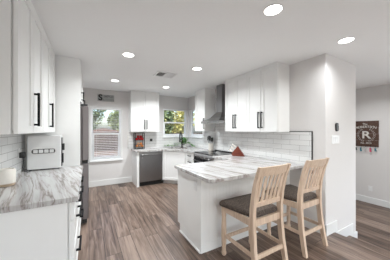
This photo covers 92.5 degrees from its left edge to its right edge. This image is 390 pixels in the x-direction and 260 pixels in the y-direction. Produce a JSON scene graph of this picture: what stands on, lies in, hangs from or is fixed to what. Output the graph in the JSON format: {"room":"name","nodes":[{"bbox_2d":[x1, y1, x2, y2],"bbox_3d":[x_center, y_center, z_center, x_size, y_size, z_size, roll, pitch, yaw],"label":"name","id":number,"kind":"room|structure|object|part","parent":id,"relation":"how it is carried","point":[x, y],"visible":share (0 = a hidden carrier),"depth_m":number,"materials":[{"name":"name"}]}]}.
{"room":"kitchen","nodes":[
{"label":"kitchen","id":0,"kind":"room"},
{"bbox_2d":[83,88,187,181],"bbox_3d":[-1.776,0.191,5.201,3.747,2.460,0.120,0,0,-30],"label":"wall","id":1,"kind":"structure","parent":0,"point":[104,170],"depth_m":5.02,"materials":[{"name":"paint"}]},
{"bbox_2d":[97,94,113,101],"bbox_3d":[-2.297,-0.831,4.823,0.390,0.173,0.023,0,0,-30],"label":"wall sign","id":2,"kind":"object","parent":1,"relation":"attached to","point":[100,97],"visible":1,"depth_m":4.81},
{"bbox_2d":[90,106,121,160],"bbox_3d":[-2.287,0.076,4.835,0.765,1.360,0.011,0,0,-30],"label":"trim","id":3,"kind":"structure","parent":1,"relation":"attached to","point":[90,106],"depth_m":4.78,"materials":[{"name":"paint"}]},
{"bbox_2d":[90,107,122,161],"bbox_3d":[-2.304,0.110,4.864,0.765,1.368,0.155,0,0,-30],"label":"window","id":4,"kind":"structure","parent":1,"relation":"in","point":[104,158],"depth_m":4.82,"materials":[{"name":"white plastic"}]},
{"bbox_3d":[-2.322,0.392,4.896,0.621,0.645,0.062,0,0,-30],"label":"sash","id":5,"kind":"part","parent":4,"relation":"part of","materials":[{"name":"white plastic"}]},
{"bbox_2d":[92,107,120,157],"bbox_3d":[-2.300,0.065,4.857,0.681,1.273,0.033,0,0,-30],"label":"window blind","id":6,"kind":"object","parent":4,"relation":"attached to","point":[92,107],"visible":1,"depth_m":4.84,"materials":[{"name":"white plastic"}]},
{"bbox_3d":[-2.300,-0.553,4.857,0.681,0.038,0.033,0,0,-30],"label":"head rail","id":7,"kind":"part","parent":6,"relation":"part of","materials":[{"name":"white plastic"}]},
{"bbox_3d":[-2.289,0.772,4.837,0.765,0.044,0.093,0,0,-30],"label":"sill","id":8,"kind":"part","parent":4,"relation":"part of","materials":[{"name":"white plastic"}]},
{"bbox_2d":[89,177,131,186],"bbox_3d":[-2.502,1.349,4.711,1.760,0.145,0.016,0,0,-30],"label":"baseboard","id":9,"kind":"structure","parent":1,"relation":"attached to","point":[124,179],"depth_m":4.86,"materials":[{"name":"paint"}]},
{"bbox_2d":[129,90,158,131],"bbox_3d":[-1.395,-0.501,5.136,0.755,1.075,0.367,0,0,-30],"label":"upper cabinet","id":10,"kind":"object","parent":1,"relation":"attached to","point":[143,105],"visible":1,"depth_m":5.00,"materials":[{"name":"paint"}]},
{"bbox_3d":[-1.492,-0.484,4.926,0.372,1.036,0.022,0,0,-30],"label":"door","id":11,"kind":"part","parent":10,"relation":"part of","materials":[{"name":"paint"}]},
{"bbox_3d":[-1.329,-1.024,5.021,0.755,0.031,0.018,0,0,-30],"label":"rail","id":12,"kind":"part","parent":10,"relation":"part of","materials":[{"name":"paint"}]},
{"bbox_3d":[-1.164,-0.484,5.112,0.372,1.036,0.022,0,0,-30],"label":"door","id":13,"kind":"part","parent":10,"relation":"part of","materials":[{"name":"paint"}]},
{"bbox_2d":[128,131,187,148],"bbox_3d":[-1.030,0.272,5.548,1.842,0.470,0.012,0,0,-30],"label":"tile backsplash","id":14,"kind":"structure","parent":1,"relation":"attached to","point":[157,140],"depth_m":5.43,"materials":[{"name":"white tile"}]},
{"bbox_2d":[162,109,187,137],"bbox_3d":[-0.621,-0.212,5.819,0.865,0.873,0.155,0,0,-30],"label":"window","id":15,"kind":"structure","parent":1,"relation":"in","point":[184,122],"depth_m":5.79,"materials":[{"name":"white plastic"}]},
{"bbox_3d":[-0.639,-0.056,5.851,0.721,0.400,0.062,0,0,-30],"label":"sash","id":16,"kind":"part","parent":15,"relation":"part of","materials":[{"name":"white plastic"}]},
{"bbox_3d":[-0.606,0.202,5.792,0.865,0.044,0.093,0,0,-30],"label":"sill","id":17,"kind":"part","parent":15,"relation":"part of","materials":[{"name":"white plastic"}]},
{"bbox_2d":[188,89,216,148],"bbox_3d":[0.335,0.191,5.157,0.120,2.460,2.040,0,0,-30],"label":"wall","id":18,"kind":"structure","parent":0,"point":[191,100],"depth_m":5.88,"materials":[{"name":"paint"}]},
{"bbox_2d":[188,109,202,137],"bbox_3d":[0.050,-0.212,5.594,0.155,0.873,0.860,0,0,-30],"label":"window","id":19,"kind":"structure","parent":18,"relation":"in","point":[192,110],"depth_m":5.83,"materials":[{"name":"white plastic"}]},
{"bbox_3d":[0.082,-0.056,5.612,0.062,0.400,0.716,0,0,-30],"label":"sash","id":20,"kind":"part","parent":19,"relation":"part of","materials":[{"name":"white plastic"}]},
{"bbox_2d":[195,88,214,130],"bbox_3d":[0.237,-0.506,4.858,0.344,1.065,0.496,0,0,-30],"label":"upper cabinet","id":21,"kind":"object","parent":18,"relation":"attached to","point":[205,97],"visible":0.97,"depth_m":4.69,"materials":[{"name":"paint"}]},
{"bbox_3d":[0.130,-0.489,4.797,0.022,1.026,0.490,0,0,-30],"label":"door","id":22,"kind":"part","parent":21,"relation":"part of","materials":[{"name":"paint"}]},
{"bbox_2d":[201,84,224,123],"bbox_3d":[0.508,-0.593,4.252,0.447,0.890,0.722,0,0,-30],"label":"range hood","id":23,"kind":"object","parent":18,"relation":"attached to","point":[218,117],"visible":0.81,"depth_m":4.20,"materials":[{"name":"metal"}]},
{"bbox_2d":[188,124,312,171],"bbox_3d":[0.726,0.091,4.331,0.014,1.060,3.838,0,0,-30],"label":"tile backsplash","id":24,"kind":"structure","parent":18,"relation":"attached to","point":[291,146],"depth_m":3.37,"materials":[{"name":"white tile"}]},
{"bbox_3d":[1.588,0.319,2.814,0.014,0.605,0.349,0,0,-30],"label":"edge trim","id":25,"kind":"part","parent":24,"relation":"part of","materials":[{"name":"white tile"}]},
{"bbox_2d":[31,0,389,97],"bbox_3d":[1.579,-1.114,2.425,6.840,0.150,8.260,0,0,-30],"label":"ceiling","id":26,"kind":"structure","parent":0,"point":[228,39],"depth_m":2.07,"materials":[{"name":"paint"}]},
{"bbox_2d":[122,52,134,56],"bbox_3d":[-0.913,-1.034,2.565,0.158,0.008,0.158,0,0,-30],"label":"recessed light","id":27,"kind":"object","parent":26,"relation":"in","point":[127,54],"visible":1,"depth_m":2.55,"materials":[{"name":"white"}]},
{"bbox_2d":[153,71,177,77],"bbox_3d":[-0.555,-1.032,3.479,0.370,0.014,0.310,0,0,-30],"label":"ceiling vent","id":28,"kind":"object","parent":26,"relation":"in","point":[158,73],"visible":1,"depth_m":3.46,"materials":[{"name":"white plastic"}]},
{"bbox_2d":[263,3,282,15],"bbox_3d":[0.672,-1.034,1.608,0.158,0.008,0.158,0,0,-30],"label":"recessed light","id":29,"kind":"object","parent":26,"relation":"in","point":[272,9],"visible":1,"depth_m":1.60,"materials":[{"name":"white plastic"}]},
{"bbox_2d":[337,37,354,43],"bbox_3d":[1.739,-1.034,2.152,0.158,0.008,0.158,0,0,-30],"label":"recessed light","id":30,"kind":"object","parent":26,"relation":"in","point":[347,39],"visible":1,"depth_m":2.15,"materials":[{"name":"white"}]},
{"bbox_2d":[78,181,389,259],"bbox_3d":[0.236,1.504,1.721,3.810,0.165,8.160,0,0,-30],"label":"floor","id":31,"kind":"structure","parent":0,"point":[126,221],"depth_m":2.47,"materials":[{"name":"brown wood"}]},
{"bbox_2d":[0,192,81,259],"bbox_3d":[-1.363,0.985,1.601,0.667,0.873,0.720,0,0,-30],"label":"base cabinet","id":32,"kind":"object","parent":31,"relation":"on","point":[51,232],"visible":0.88,"depth_m":1.34,"materials":[{"name":"paint"}]},
{"bbox_3d":[-1.225,0.985,1.276,0.588,0.873,0.019,0,0,-30],"label":"panel","id":33,"kind":"part","parent":32,"relation":"part of","materials":[{"name":"paint"}]},
{"bbox_3d":[-1.121,0.627,1.750,0.022,0.144,0.696,0,0,-30],"label":"drawer","id":34,"kind":"part","parent":32,"relation":"part of","materials":[{"name":"paint"}]},
{"bbox_3d":[-1.121,0.855,1.750,0.022,0.299,0.696,0,0,-30],"label":"drawer","id":35,"kind":"part","parent":32,"relation":"part of","materials":[{"name":"paint"}]},
{"bbox_3d":[-1.121,1.161,1.750,0.022,0.301,0.696,0,0,-30],"label":"drawer","id":36,"kind":"part","parent":32,"relation":"part of","materials":[{"name":"paint"}]},
{"bbox_3d":[-1.095,1.063,1.765,0.038,0.016,0.250,0,0,-30],"label":"handle","id":37,"kind":"part","parent":32,"relation":"part of","materials":[{"name":"black metal"}]},
{"bbox_3d":[-1.095,0.758,1.765,0.038,0.016,0.250,0,0,-30],"label":"handle","id":38,"kind":"part","parent":32,"relation":"part of","materials":[{"name":"black metal"}]},
{"bbox_2d":[25,55,79,168],"bbox_3d":[-1.949,0.192,2.582,0.617,2.459,0.029,0,0,-30],"label":"end panel","id":39,"kind":"object","parent":31,"relation":"on","point":[67,69],"visible":0.34,"depth_m":2.65,"materials":[{"name":"paint"}]},
{"bbox_2d":[78,176,83,235],"bbox_3d":[-1.730,0.985,2.248,0.666,0.873,0.764,0,0,-30],"label":"base cabinet","id":40,"kind":"object","parent":31,"relation":"on","point":[82,187],"visible":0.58,"depth_m":2.41,"materials":[{"name":"paint"}]},
{"bbox_2d":[0,165,82,213],"bbox_3d":[-1.553,0.527,1.925,0.657,0.040,1.502,0,0,-30],"label":"countertop","id":41,"kind":"structure","parent":40,"relation":"on","point":[37,188],"depth_m":1.60,"materials":[{"name":"stone"}]},
{"bbox_2d":[0,168,15,186],"bbox_3d":[-1.721,0.429,1.702,0.132,0.154,0.132,0,0,-30],"label":"bowl","id":42,"kind":"object","parent":41,"relation":"on","point":[7,175],"visible":1,"depth_m":1.67,"materials":[{"name":"beige ceramic"}]},
{"bbox_2d":[27,135,64,170],"bbox_3d":[-1.938,0.286,2.452,0.380,0.440,0.162,0,0,-30],"label":"toaster oven","id":43,"kind":"object","parent":41,"relation":"on","point":[43,151],"visible":1,"depth_m":2.38,"materials":[{"name":"white plastic"}]},
{"bbox_3d":[-1.800,0.286,2.534,0.010,0.380,0.115,0,0,-30],"label":"door","id":44,"kind":"part","parent":43,"relation":"part of","materials":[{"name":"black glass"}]},
{"bbox_3d":[-1.769,0.306,2.514,0.024,0.260,0.030,0,0,-30],"label":"handle","id":45,"kind":"part","parent":43,"relation":"part of","materials":[{"name":"black plastic"}]},
{"bbox_3d":[-1.483,1.161,2.388,0.022,0.301,0.760,0,0,-30],"label":"drawer","id":46,"kind":"part","parent":40,"relation":"part of","materials":[{"name":"paint"}]},
{"bbox_2d":[80,104,88,223],"bbox_3d":[-2.129,0.515,3.031,0.700,1.812,0.900,0,0,-30],"label":"refrigerator","id":47,"kind":"object","parent":31,"relation":"on","point":[84,110],"visible":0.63,"depth_m":2.79,"materials":[{"name":"metal"}]},
{"bbox_3d":[-1.861,0.915,3.183,0.083,0.832,0.900,0,0,-30],"label":"freezer drawer","id":48,"kind":"part","parent":47,"relation":"part of","materials":[{"name":"metal"}]},
{"bbox_3d":[-1.749,0.043,2.986,0.083,0.815,0.447,0,0,-30],"label":"door","id":49,"kind":"part","parent":47,"relation":"part of","materials":[{"name":"metal"}]},
{"bbox_2d":[132,151,138,186],"bbox_3d":[-1.563,0.985,4.910,0.058,0.873,0.594,0,0,-30],"label":"filler panel","id":50,"kind":"object","parent":31,"relation":"on","point":[135,155],"visible":0.79,"depth_m":4.78,"materials":[{"name":"paint"}]},
{"bbox_2d":[139,151,161,185],"bbox_3d":[-1.254,0.987,5.040,0.594,0.868,0.625,0,0,-30],"label":"dishwasher","id":51,"kind":"object","parent":31,"relation":"on","point":[150,163],"visible":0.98,"depth_m":4.80,"materials":[{"name":"metal"}]},
{"bbox_2d":[161,151,185,183],"bbox_3d":[-0.429,0.985,5.289,1.075,0.873,1.052,0,0,-30],"label":"base cabinet","id":52,"kind":"object","parent":31,"relation":"on","point":[169,158],"visible":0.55,"depth_m":4.90,"materials":[{"name":"paint"}]},
{"bbox_2d":[131,146,208,153],"bbox_3d":[-0.622,0.527,4.901,1.757,0.040,1.513,0,0,-30],"label":"countertop","id":53,"kind":"structure","parent":52,"relation":"on","point":[189,149],"depth_m":4.91,"materials":[{"name":"stone"}]},
{"bbox_2d":[134,133,144,148],"bbox_3d":[-1.528,0.289,5.112,0.258,0.436,0.188,0,0,-30],"label":"rack","id":54,"kind":"object","parent":53,"relation":"on","point":[136,147],"visible":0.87,"depth_m":5.09,"materials":[{"name":"black metal"}]},
{"bbox_2d":[165,137,193,146],"bbox_3d":[-0.424,0.357,5.596,0.992,0.298,0.322,0,0,12],"label":"pothos","id":55,"kind":"object","parent":53,"relation":"on","point":[185,142],"visible":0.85,"depth_m":5.57,"materials":[{"name":"green plant"}]},
{"bbox_2d":[179,132,183,147],"bbox_3d":[-0.375,0.280,5.387,0.116,0.452,0.221,0,0,15],"label":"faucet","id":56,"kind":"object","parent":53,"relation":"on","point":[180,134],"visible":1,"depth_m":5.45,"materials":[{"name":"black metal"}]},
{"bbox_3d":[-0.405,0.220,5.393,0.035,0.332,0.204,0,0,15],"label":"spout","id":57,"kind":"part","parent":56,"relation":"part of","materials":[{"name":"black metal"}]},
{"bbox_2d":[208,143,212,150],"bbox_3d":[0.400,0.417,4.694,0.132,0.178,0.132,0,0,-30],"label":"utensil crock","id":58,"kind":"object","parent":53,"relation":"on","point":[210,145],"visible":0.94,"depth_m":4.64,"materials":[{"name":"beige ceramic"}]},
{"bbox_2d":[186,152,193,163],"bbox_3d":[0.128,0.985,4.725,0.664,0.873,0.472,0,0,-30],"label":"base cabinet","id":59,"kind":"object","parent":31,"relation":"on","point":[189,156],"visible":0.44,"depth_m":4.59,"materials":[{"name":"paint"}]},
{"bbox_3d":[-0.118,0.777,4.585,0.022,0.144,0.468,0,0,-30],"label":"drawer","id":60,"kind":"part","parent":59,"relation":"part of","materials":[{"name":"paint"}]},
{"bbox_3d":[-0.118,0.627,4.585,0.022,0.144,0.468,0,0,-30],"label":"drawer","id":61,"kind":"part","parent":59,"relation":"part of","materials":[{"name":"paint"}]},
{"bbox_2d":[193,150,231,162],"bbox_3d":[0.410,0.952,4.172,0.693,0.938,0.764,0,0,-30],"label":"range","id":62,"kind":"object","parent":31,"relation":"on","point":[199,156],"visible":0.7,"depth_m":4.08,"materials":[{"name":"metal"}]},
{"bbox_3d":[0.176,0.923,4.039,0.044,0.595,0.756,0,0,-30],"label":"oven door","id":63,"kind":"part","parent":62,"relation":"part of","materials":[{"name":"black glass"}]},
{"bbox_3d":[0.179,0.565,4.041,0.050,0.112,0.760,0,0,-30],"label":"control panel","id":64,"kind":"part","parent":62,"relation":"part of","materials":[{"name":"metal"}]},
{"bbox_2d":[195,150,231,155],"bbox_3d":[0.426,0.507,4.181,0.580,0.016,0.764,0,0,-30],"label":"cooktop","id":65,"kind":"object","parent":62,"relation":"in","point":[213,152],"depth_m":4.18,"materials":[{"name":"black glass"}]},
{"bbox_2d":[178,170,289,253],"bbox_3d":[0.622,0.985,2.836,1.671,0.873,0.660,0,0,-30],"label":"base cabinet","id":66,"kind":"object","parent":31,"relation":"on","point":[199,211],"visible":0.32,"depth_m":2.32,"materials":[{"name":"paint"}]},
{"bbox_3d":[-0.080,1.412,2.391,0.011,0.018,0.557,0,0,-30],"label":"shoe moulding","id":67,"kind":"part","parent":66,"relation":"part of","materials":[{"name":"paint"}]},
{"bbox_3d":[-0.085,0.985,2.431,0.018,0.873,0.632,0,0,-30],"label":"panel","id":68,"kind":"part","parent":66,"relation":"part of","materials":[{"name":"paint"}]},
{"bbox_2d":[194,180,196,190],"bbox_3d":[0.002,0.666,2.249,0.009,0.116,0.072,0,0,-30],"label":"wall outlet","id":69,"kind":"object","parent":66,"relation":"attached to","point":[195,182],"visible":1,"depth_m":2.24,"materials":[{"name":"white plastic"}]},
{"bbox_2d":[174,154,303,182],"bbox_3d":[0.527,0.527,2.953,1.682,0.040,1.455,0,0,-30],"label":"countertop","id":70,"kind":"structure","parent":66,"relation":"on","point":[229,167],"depth_m":2.58,"materials":[{"name":"stone"}]},
{"bbox_2d":[232,146,244,155],"bbox_3d":[0.854,0.409,3.688,0.260,0.195,0.110,0,0,18],"label":"knife block","id":71,"kind":"object","parent":70,"relation":"on","point":[237,152],"visible":0.98,"depth_m":3.64,"materials":[{"name":"red wood"}]},
{"bbox_3d":[0.790,0.985,2.571,1.639,0.873,0.012,0,0,-30],"label":"panel","id":72,"kind":"part","parent":66,"relation":"part of","materials":[{"name":"paint"}]},
{"bbox_2d":[219,163,290,259],"bbox_3d":[0.638,0.878,2.016,0.564,1.085,0.584,0,0,-30],"label":"counter stool","id":73,"kind":"object","parent":31,"relation":"on","point":[253,206],"visible":1,"depth_m":1.89,"materials":[{"name":"brown wood"}]},
{"bbox_3d":[0.329,1.137,2.130,0.058,0.567,0.058,0,0,-30],"label":"leg","id":74,"kind":"part","parent":73,"relation":"part of","materials":[{"name":"brown wood"}]},
{"bbox_2d":[219,194,276,217],"bbox_3d":[0.607,0.819,2.071,0.564,0.069,0.456,0,0,-30],"label":"seat cushion","id":75,"kind":"object","parent":73,"relation":"on","point":[239,205],"depth_m":1.94,"materials":[{"name":"brown fabric"}]},
{"bbox_3d":[0.563,0.878,1.730,0.052,1.085,0.139,0,0,-30],"label":"leg","id":76,"kind":"part","parent":73,"relation":"part of","materials":[{"name":"brown wood"}]},
{"bbox_3d":[0.724,0.715,1.864,0.366,0.043,0.029,0,0,-30],"label":"rail","id":77,"kind":"part","parent":73,"relation":"part of","materials":[{"name":"brown wood"}]},
{"bbox_3d":[0.765,0.382,1.791,0.384,0.089,0.069,0,0,-30],"label":"rail","id":78,"kind":"part","parent":73,"relation":"part of","materials":[{"name":"brown wood"}]},
{"bbox_3d":[0.922,0.878,1.933,0.052,1.085,0.139,0,0,-30],"label":"leg","id":79,"kind":"part","parent":73,"relation":"part of","materials":[{"name":"brown wood"}]},
{"bbox_2d":[265,158,329,258],"bbox_3d":[1.307,0.878,2.407,0.564,1.085,0.584,0,0,-30],"label":"counter stool","id":80,"kind":"object","parent":31,"relation":"on","point":[300,194],"visible":0.87,"depth_m":2.25,"materials":[{"name":"brown wood"}]},
{"bbox_3d":[0.998,1.137,2.522,0.058,0.567,0.058,0,0,-30],"label":"leg","id":81,"kind":"part","parent":80,"relation":"part of","materials":[{"name":"brown wood"}]},
{"bbox_3d":[1.367,1.137,2.731,0.058,0.567,0.058,0,0,-30],"label":"leg","id":82,"kind":"part","parent":80,"relation":"part of","materials":[{"name":"brown wood"}]},
{"bbox_2d":[265,184,316,201],"bbox_3d":[1.276,0.819,2.463,0.564,0.069,0.456,0,0,-30],"label":"seat cushion","id":83,"kind":"object","parent":80,"relation":"on","point":[290,191],"depth_m":2.31,"materials":[{"name":"brown fabric"}]},
{"bbox_3d":[1.232,0.878,2.121,0.052,1.085,0.139,0,0,-30],"label":"leg","id":84,"kind":"part","parent":80,"relation":"part of","materials":[{"name":"brown wood"}]},
{"bbox_3d":[1.393,0.715,2.255,0.366,0.043,0.029,0,0,-30],"label":"rail","id":85,"kind":"part","parent":80,"relation":"part of","materials":[{"name":"brown wood"}]},
{"bbox_3d":[1.435,0.382,2.183,0.384,0.089,0.069,0,0,-30],"label":"rail","id":86,"kind":"part","parent":80,"relation":"part of","materials":[{"name":"brown wood"}]},
{"bbox_3d":[1.591,0.878,2.325,0.052,1.085,0.139,0,0,-30],"label":"leg","id":87,"kind":"part","parent":80,"relation":"part of","materials":[{"name":"brown wood"}]},
{"bbox_2d":[334,232,389,256],"bbox_3d":[2.916,1.435,0.851,0.052,0.031,4.002,0,0,-30],"label":"trim","id":88,"kind":"structure","parent":31,"relation":"attached to","point":[335,232],"depth_m":2.30,"materials":[{"name":"brown wood"}]},
{"bbox_2d":[247,53,355,232],"bbox_3d":[1.672,0.356,3.605,0.913,2.790,1.980,0,0,-30],"label":"wall column","id":89,"kind":"structure","parent":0,"point":[322,88],"depth_m":2.71,"materials":[{"name":"paint"}]},
{"bbox_2d":[225,73,246,131],"bbox_3d":[0.895,-0.506,3.697,0.344,1.065,0.619,0,0,-30],"label":"upper cabinet","id":90,"kind":"object","parent":89,"relation":"attached to","point":[235,87],"visible":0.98,"depth_m":3.60,"materials":[{"name":"paint"}]},
{"bbox_3d":[0.712,-0.489,3.771,0.022,1.026,0.304,0,0,-30],"label":"door","id":91,"kind":"part","parent":90,"relation":"part of","materials":[{"name":"paint"}]},
{"bbox_3d":[0.790,-1.024,3.638,0.018,0.031,0.619,0,0,-30],"label":"rail","id":92,"kind":"part","parent":90,"relation":"part of","materials":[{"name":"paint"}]},
{"bbox_3d":[0.865,-0.489,3.502,0.022,1.026,0.304,0,0,-30],"label":"door","id":93,"kind":"part","parent":90,"relation":"part of","materials":[{"name":"paint"}]},
{"bbox_2d":[247,61,288,131],"bbox_3d":[1.202,-0.506,3.157,0.344,1.065,0.622,0,0,-30],"label":"upper cabinet","id":94,"kind":"object","parent":89,"relation":"attached to","point":[268,85],"visible":1,"depth_m":2.96,"materials":[{"name":"paint"}]},
{"bbox_3d":[1.018,-0.489,3.231,0.022,1.026,0.305,0,0,-30],"label":"door","id":95,"kind":"part","parent":94,"relation":"part of","materials":[{"name":"paint"}]},
{"bbox_3d":[1.085,-0.169,3.054,0.038,0.270,0.016,0,0,-30],"label":"handle","id":96,"kind":"part","parent":94,"relation":"part of","materials":[{"name":"black metal"}]},
{"bbox_3d":[1.097,-1.024,3.097,0.018,0.031,0.622,0,0,-30],"label":"rail","id":97,"kind":"part","parent":94,"relation":"part of","materials":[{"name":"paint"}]},
{"bbox_3d":[1.172,-0.489,2.961,0.022,1.026,0.305,0,0,-30],"label":"door","id":98,"kind":"part","parent":94,"relation":"part of","materials":[{"name":"paint"}]},
{"bbox_2d":[291,214,325,232],"bbox_3d":[1.633,1.349,2.733,0.016,0.145,0.534,0,0,-30],"label":"baseboard","id":99,"kind":"structure","parent":89,"relation":"attached to","point":[307,224],"depth_m":2.71,"materials":[{"name":"paint"}]},
{"bbox_2d":[326,220,336,235],"bbox_3d":[1.884,1.431,2.577,0.299,0.310,0.017,0,0,-30],"label":"baseboard","id":100,"kind":"structure","parent":89,"relation":"attached to","point":[331,228],"depth_m":2.56,"materials":[{"name":"paint"}]},
{"bbox_2d":[332,135,338,143],"bbox_3d":[1.974,0.132,2.632,0.169,0.115,0.010,0,0,-30],"label":"light switch","id":101,"kind":"object","parent":89,"relation":"attached to","point":[335,139],"visible":1,"depth_m":2.63,"materials":[{"name":"white plastic"}]},
{"bbox_2d":[335,123,338,130],"bbox_3d":[2.012,-0.044,2.645,0.064,0.120,0.025,0,0,-30],"label":"wall device","id":102,"kind":"object","parent":89,"relation":"attached to","point":[336,124],"visible":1,"depth_m":2.63,"materials":[{"name":"black plastic"}]},
{"bbox_2d":[337,223,352,236],"bbox_3d":[2.232,1.596,2.775,0.499,0.310,0.017,0,0,-30],"label":"baseboard","id":103,"kind":"structure","parent":89,"relation":"attached to","point":[346,231],"depth_m":2.79,"materials":[{"name":"paint"}]},
{"bbox_2d":[347,236,389,254],"bbox_3d":[3.073,1.669,1.008,0.460,0.165,4.120,0,0,-30],"label":"step","id":104,"kind":"structure","parent":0,"point":[347,236],"depth_m":2.57,"materials":[{"name":"brown wood"}]},
{"bbox_2d":[349,235,389,252],"bbox_3d":[3.298,1.601,1.069,0.052,0.031,4.002,0,0,-30],"label":"trim","id":105,"kind":"structure","parent":104,"relation":"attached to","point":[349,235],"depth_m":2.59,"materials":[{"name":"brown wood"}]},
{"bbox_2d":[356,84,389,201],"bbox_3d":[4.984,0.356,3.232,0.120,2.790,6.100,0,0,-30],"label":"wall","id":106,"kind":"structure","parent":0,"point":[372,103],"depth_m":4.40,"materials":[{"name":"paint"}]},
{"bbox_2d":[356,121,378,146],"bbox_3d":[4.148,0.090,4.533,0.049,0.629,0.458,0,0,-30],"label":"wall sign","id":107,"kind":"object","parent":106,"relation":"attached to","point":[368,132],"visible":0.98,"depth_m":4.51,"materials":[{"name":"brown wood"}]},
{"bbox_2d":[356,194,389,207],"bbox_3d":[4.950,1.679,3.155,0.016,0.145,6.000,0,0,-30],"label":"baseboard","id":108,"kind":"structure","parent":106,"relation":"attached to","point":[371,200],"depth_m":4.42,"materials":[{"name":"paint"}]},
{"bbox_2d":[356,200,389,250],"bbox_3d":[3.710,1.801,2.509,3.050,0.100,6.100,0,0,-30],"label":"floor","id":109,"kind":"structure","parent":0,"point":[372,220],"depth_m":3.47,"materials":[{"name":"brown wood"}]},
{"bbox_3d":[-1.368,0.191,0.810,0.120,2.460,8.160,0,0,-30],"label":"wall","id":110,"kind":"structure","parent":0,"visible":0},
{"bbox_2d":[0,134,24,174],"bbox_3d":[-1.838,0.267,1.769,0.010,0.480,1.492,0,0,-30],"label":"tile backsplash","id":111,"kind":"structure","parent":110,"relation":"attached to","point":[9,143],"depth_m":2.02,"materials":[{"name":"white tile"}]},
{"bbox_2d":[19,152,29,171],"bbox_3d":[-2.038,0.384,2.244,0.089,0.246,0.099,0,0,-30],"label":"plug","id":112,"kind":"object","parent":111,"relation":"attached to","point":[21,154],"visible":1,"depth_m":2.20,"materials":[{"name":"black plastic"}]},
{"bbox_2d":[0,0,42,133],"bbox_3d":[-1.454,-0.506,1.459,0.367,1.065,0.778,0,0,-30],"label":"upper cabinet","id":113,"kind":"object","parent":110,"relation":"attached to","point":[21,28],"visible":1,"depth_m":1.25,"materials":[{"name":"paint"}]},
{"bbox_3d":[-1.296,-0.506,1.110,0.296,1.065,0.014,0,0,-30],"label":"panel","id":114,"kind":"part","parent":113,"relation":"part of","materials":[{"name":"paint"}]},
{"bbox_3d":[-1.246,-0.489,1.366,0.022,1.026,0.376,0,0,-30],"label":"door","id":115,"kind":"part","parent":113,"relation":"part of","materials":[{"name":"paint"}]},
{"bbox_3d":[-1.342,-1.024,1.531,0.018,0.031,0.764,0,0,-30],"label":"rail","id":116,"kind":"part","parent":113,"relation":"part of","materials":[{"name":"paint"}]},
{"bbox_3d":[-1.331,-0.174,1.574,0.038,0.280,0.016,0,0,-30],"label":"handle","id":117,"kind":"part","parent":113,"relation":"part of","materials":[{"name":"black metal"}]},
{"bbox_3d":[-1.435,-0.489,1.698,0.022,1.026,0.376,0,0,-30],"label":"door","id":118,"kind":"part","parent":113,"relation":"part of","materials":[{"name":"paint"}]},
{"bbox_2d":[43,28,54,132],"bbox_3d":[-1.836,-0.506,2.131,0.367,1.065,0.764,0,0,-30],"label":"upper cabinet","id":119,"kind":"object","parent":110,"relation":"attached to","point":[48,53],"visible":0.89,"depth_m":2.15,"materials":[{"name":"paint"}]},
{"bbox_3d":[-1.625,-0.489,2.032,0.022,1.026,0.376,0,0,-30],"label":"door","id":120,"kind":"part","parent":119,"relation":"part of","materials":[{"name":"paint"}]},
{"bbox_3d":[-1.677,-0.174,2.185,0.038,0.280,0.016,0,0,-30],"label":"handle","id":121,"kind":"part","parent":119,"relation":"part of","materials":[{"name":"black metal"}]},
{"bbox_3d":[-1.813,-0.489,2.364,0.022,1.026,0.376,0,0,-30],"label":"door","id":122,"kind":"part","parent":119,"relation":"part of","materials":[{"name":"paint"}]},
{"bbox_2d":[80,60,84,106],"bbox_3d":[-2.165,-0.729,3.013,0.667,0.620,0.930,0,0,-30],"label":"upper cabinet","id":123,"kind":"object","parent":110,"relation":"attached to","point":[81,74],"visible":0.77,"depth_m":2.89,"materials":[{"name":"paint"}]},
{"bbox_3d":[-1.803,-0.711,2.951,0.022,0.580,0.461,0,0,-30],"label":"door","id":124,"kind":"part","parent":123,"relation":"part of","materials":[{"name":"paint"}]},
{"label":"outside","id":125,"kind":"structure","parent":0,"visible":0},
{"bbox_2d":[94,150,117,156],"bbox_3d":[-5.293,1.646,17.428,36.000,0.350,24.460,0,0,-30],"label":"ground","id":126,"kind":"structure","parent":125,"point":[101,153],"depth_m":11.80,"materials":[{"name":"beige concrete"}]},
{"bbox_2d":[93,109,106,129],"bbox_3d":[-10.644,-1.414,16.950,5.091,5.788,3.435,0,0,-30],"label":"tree","id":127,"kind":"object","parent":126,"relation":"on","point":[96,113],"visible":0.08,"depth_m":17.51,"materials":[{"name":"green plant"}]},
{"bbox_2d":[93,128,118,132],"bbox_3d":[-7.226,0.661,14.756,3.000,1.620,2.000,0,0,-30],"label":"house","id":128,"kind":"structure","parent":126,"relation":"on","point":[100,129],"depth_m":14.30,"materials":[{"name":"beige paint"}]},
{"bbox_2d":[106,110,118,130],"bbox_3d":[-6.965,-0.625,19.599,4.360,4.211,3.479,0,0,-23],"label":"tree","id":129,"kind":"object","parent":126,"relation":"on","point":[114,122],"visible":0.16,"depth_m":18.53,"materials":[{"name":"green plant"}]},
{"bbox_2d":[94,133,202,150],"bbox_3d":[-5.089,0.841,13.928,20.940,1.200,0.090,0,0,-30],"label":"fence","id":130,"kind":"object","parent":126,"relation":"on","point":[104,139],"visible":0.11,"depth_m":13.23,"materials":[{"name":"wood"}]},
{"bbox_2d":[164,110,174,133],"bbox_3d":[-1.414,0.074,8.745,0.973,2.818,0.942,0,0,18],"label":"tree","id":131,"kind":"object","parent":126,"relation":"on","point":[168,128],"visible":0.41,"depth_m":8.61,"materials":[{"name":"green plant"}]},
{"bbox_2d":[164,111,194,133],"bbox_3d":[-2.221,-1.386,18.536,5.338,5.733,3.678,0,0,-30],"label":"tree","id":132,"kind":"object","parent":126,"relation":"on","point":[178,129],"visible":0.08,"depth_m":17.92,"materials":[{"name":"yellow plant"}]}
]}

